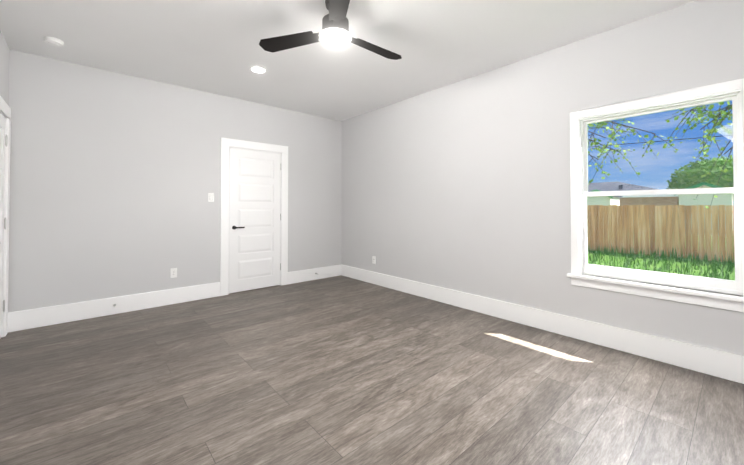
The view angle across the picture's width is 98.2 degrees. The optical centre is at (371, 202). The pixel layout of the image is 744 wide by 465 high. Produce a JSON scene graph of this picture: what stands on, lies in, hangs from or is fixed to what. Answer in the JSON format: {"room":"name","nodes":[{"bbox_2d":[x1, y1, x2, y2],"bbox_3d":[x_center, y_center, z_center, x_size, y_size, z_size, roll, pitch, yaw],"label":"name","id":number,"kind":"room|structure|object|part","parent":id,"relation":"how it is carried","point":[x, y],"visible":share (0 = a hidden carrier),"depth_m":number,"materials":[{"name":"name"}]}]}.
{"room":"empty bedroom","nodes":[
{"label":"empty bedroom","id":0,"kind":"room"},
{"bbox_2d":[0,31,9,105],"bbox_3d":[-1.750,-0.150,1.009,0.120,2.740,5.502,1,-1,-41],"label":"wall","id":1,"kind":"structure","parent":0,"point":[4,68],"depth_m":2.95,"materials":[{"name":"grey paint"}]},
{"bbox_2d":[0,113,7,338],"bbox_3d":[-3.149,0.221,2.706,0.097,2.018,0.820,1,-1,-41],"label":"door","id":2,"kind":"structure","parent":1,"relation":"in","point":[2,151],"depth_m":2.93,"materials":[{"name":"white wood"}]},
{"bbox_3d":[-3.432,0.189,2.996,0.044,1.650,0.013,1,-1,-41],"label":"door hinges","id":3,"kind":"part","parent":2,"relation":"part of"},
{"bbox_2d":[0,96,10,336],"bbox_3d":[-3.193,0.165,2.661,0.139,2.155,1.050,1,-1,-41],"label":"door frame","id":4,"kind":"structure","parent":1,"relation":"attached to","point":[5,109],"depth_m":3.02,"materials":[{"name":"white wood"}]},
{"bbox_2d":[8,49,341,311],"bbox_3d":[-2.056,-0.104,4.483,4.248,2.740,0.120,1,-1,-41],"label":"wall","id":5,"kind":"structure","parent":0,"point":[114,179],"depth_m":3.74,"materials":[{"name":"grey paint"}]},
{"bbox_2d":[8,282,219,331],"bbox_3d":[-2.785,1.161,3.724,1.940,0.190,0.032,1,-1,-41],"label":"baseboard","id":6,"kind":"structure","parent":5,"relation":"attached to","point":[52,315],"depth_m":3.57,"materials":[{"name":"white wood"}]},
{"bbox_2d":[170,268,176,277],"bbox_3d":[-2.471,0.875,4.019,0.072,0.117,0.010,1,-1,-41],"label":"outlet","id":7,"kind":"object","parent":5,"relation":"attached to","point":[173,272],"visible":1,"depth_m":4.01,"materials":[{"name":"white plastic"}]},
{"bbox_2d":[208,193,213,201],"bbox_3d":[-2.151,-0.071,4.312,0.072,0.117,0.010,1,-1,-41],"label":"light switch","id":8,"kind":"object","parent":5,"relation":"attached to","point":[210,197],"visible":1,"depth_m":4.31,"materials":[{"name":"white plastic"}]},
{"bbox_2d":[220,137,287,295],"bbox_3d":[-1.728,0.192,4.754,0.994,2.155,0.139,1,-1,-41],"label":"door frame","id":9,"kind":"structure","parent":5,"relation":"attached to","point":[226,143],"depth_m":4.51,"materials":[{"name":"white wood"}]},
{"bbox_2d":[229,148,280,292],"bbox_3d":[-1.686,0.247,4.705,0.756,2.018,0.097,1,-1,-41],"label":"door","id":10,"kind":"structure","parent":5,"relation":"in","point":[254,216],"depth_m":4.70,"materials":[{"name":"white wood"}]},
{"bbox_2d":[288,265,339,283],"bbox_3d":[-0.942,1.183,5.352,1.000,0.190,0.020,1,-1,-41],"label":"baseboard","id":11,"kind":"structure","parent":5,"relation":"attached to","point":[329,271],"depth_m":5.32,"materials":[{"name":"white wood"}]},
{"bbox_2d":[0,0,696,120],"bbox_3d":[-0.239,-1.551,2.436,4.248,0.100,5.622,1,-1,-41],"label":"ceiling","id":12,"kind":"structure","parent":0,"point":[213,46],"depth_m":2.95,"materials":[{"name":"paint"}]},
{"bbox_2d":[43,36,63,46],"bbox_3d":[-2.923,-1.474,2.961,0.136,0.040,0.136,1,-1,-41],"label":"smoke detector","id":13,"kind":"object","parent":12,"relation":"attached to","point":[53,41],"visible":1,"depth_m":2.93,"materials":[{"name":"white plastic"}]},
{"bbox_2d":[249,66,267,73],"bbox_3d":[-1.266,-1.480,3.590,0.196,0.011,0.196,1,-1,-41],"label":"recessed light","id":14,"kind":"object","parent":12,"relation":"in","point":[259,69],"visible":0.94,"depth_m":3.58,"materials":[{"name":"white plastic"}]},
{"bbox_2d":[259,0,401,59],"bbox_3d":[-0.169,-1.335,2.500,1.048,0.330,1.188,1,-1,-41],"label":"ceiling fan","id":15,"kind":"object","parent":12,"relation":"hanging from","point":[334,33],"visible":1,"depth_m":2.42,"materials":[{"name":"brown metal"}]},
{"bbox_2d":[0,275,743,464],"bbox_3d":[-0.239,1.289,2.398,4.248,0.100,5.622,1,-1,-41],"label":"floor","id":16,"kind":"structure","parent":0,"point":[340,370],"depth_m":2.11,"materials":[{"name":"plastic"}]},
{"bbox_2d":[341,0,743,355],"bbox_3d":[1.335,-0.114,3.721,0.160,2.740,5.502,1,-1,-41],"label":"wall","id":17,"kind":"structure","parent":0,"point":[463,185],"depth_m":3.38,"materials":[{"name":"grey paint"}]},
{"bbox_2d":[372,256,375,263],"bbox_3d":[0.030,0.899,5.063,0.010,0.117,0.072,1,-1,-41],"label":"outlet","id":18,"kind":"object","parent":17,"relation":"attached to","point":[373,259],"visible":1,"depth_m":5.05,"materials":[{"name":"white plastic"}]},
{"bbox_2d":[340,264,743,383],"bbox_3d":[1.229,1.161,3.688,0.020,0.190,5.386,1,-1,-41],"label":"baseboard","id":19,"kind":"structure","parent":17,"relation":"attached to","point":[716,363],"depth_m":2.90,"materials":[{"name":"white wood"}]},
{"bbox_2d":[567,78,743,311],"bbox_3d":[2.249,-0.047,2.606,0.170,1.600,1.170,1,-1,-41],"label":"window","id":20,"kind":"structure","parent":17,"relation":"in","point":[725,286],"depth_m":2.55,"materials":[{"name":"white plastic"}]},
{"label":"outside","id":21,"kind":"structure","parent":0,"visible":0},
{"bbox_2d":[588,230,734,280],"bbox_3d":[24.095,2.126,27.809,65.872,0.200,90.000,1,-1,-41],"label":"ground","id":22,"kind":"structure","parent":21,"point":[674,268],"depth_m":9.29,"materials":[{"name":"green plant"}]},
{"bbox_2d":[587,189,621,229],"bbox_3d":[15.892,0.533,22.281,2.820,2.840,1.800,1,-1,-41],"label":"shed","id":23,"kind":"object","parent":22,"relation":"on","point":[603,199],"depth_m":21.42,"materials":[{"name":"beige"}]},
{"bbox_2d":[588,118,677,182],"bbox_3d":[3.919,-0.554,8.426,3.200,4.652,5.835,1,-1,-41],"label":"tree","id":24,"kind":"object","parent":22,"relation":"on","point":[633,130],"depth_m":6.91,"materials":[{"name":"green plant"}]},
{"bbox_2d":[588,182,678,227],"bbox_3d":[18.920,0.143,29.064,8.720,3.800,14.020,1,-1,-41],"label":"house","id":25,"kind":"structure","parent":22,"relation":"on","point":[623,187],"depth_m":23.30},
{"bbox_2d":[587,205,734,261],"bbox_3d":[8.870,0.947,11.835,0.154,1.735,18.096,1,-1,-41],"label":"fence","id":26,"kind":"object","parent":22,"relation":"on","point":[656,237],"depth_m":10.74,"materials":[{"name":"brown wood"}]},
{"bbox_2d":[588,244,734,279],"bbox_3d":[7.417,1.548,9.488,5.022,0.470,7.550,1,-1,-41],"label":"grass blades","id":27,"kind":"object","parent":22,"relation":"on","point":[698,263],"depth_m":9.29,"materials":[{"name":"green plant"}]},
{"bbox_2d":[666,156,733,204],"bbox_3d":[29.527,-1.013,27.597,6.073,6.072,6.517,1,-1,-41],"label":"tree","id":28,"kind":"object","parent":22,"relation":"on","point":[690,179],"depth_m":27.08,"materials":[{"name":"green plant"}]},
{"bbox_2d":[663,101,740,207],"bbox_3d":[7.273,-0.793,4.797,3.054,5.034,4.320,1,-1,-41],"label":"tree","id":29,"kind":"object","parent":22,"relation":"on","point":[721,112],"depth_m":5.96,"materials":[{"name":"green plant"}]},
{"bbox_2d":[679,182,732,235],"bbox_3d":[21.005,0.356,20.254,3.880,3.140,2.560,1,-1,-41],"label":"shed","id":30,"kind":"object","parent":22,"relation":"on","point":[684,198],"depth_m":19.06,"materials":[{"name":"beige"}]},
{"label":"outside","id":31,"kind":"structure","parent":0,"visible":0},
{"bbox_2d":[591,135,732,146],"bbox_3d":[17.336,-3.817,20.330,0.040,0.425,8.787,1,-1,-41],"label":"cord","id":32,"kind":"object","parent":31,"point":[665,140],"depth_m":19.63,"materials":[{"name":"black plastic"}]}
]}

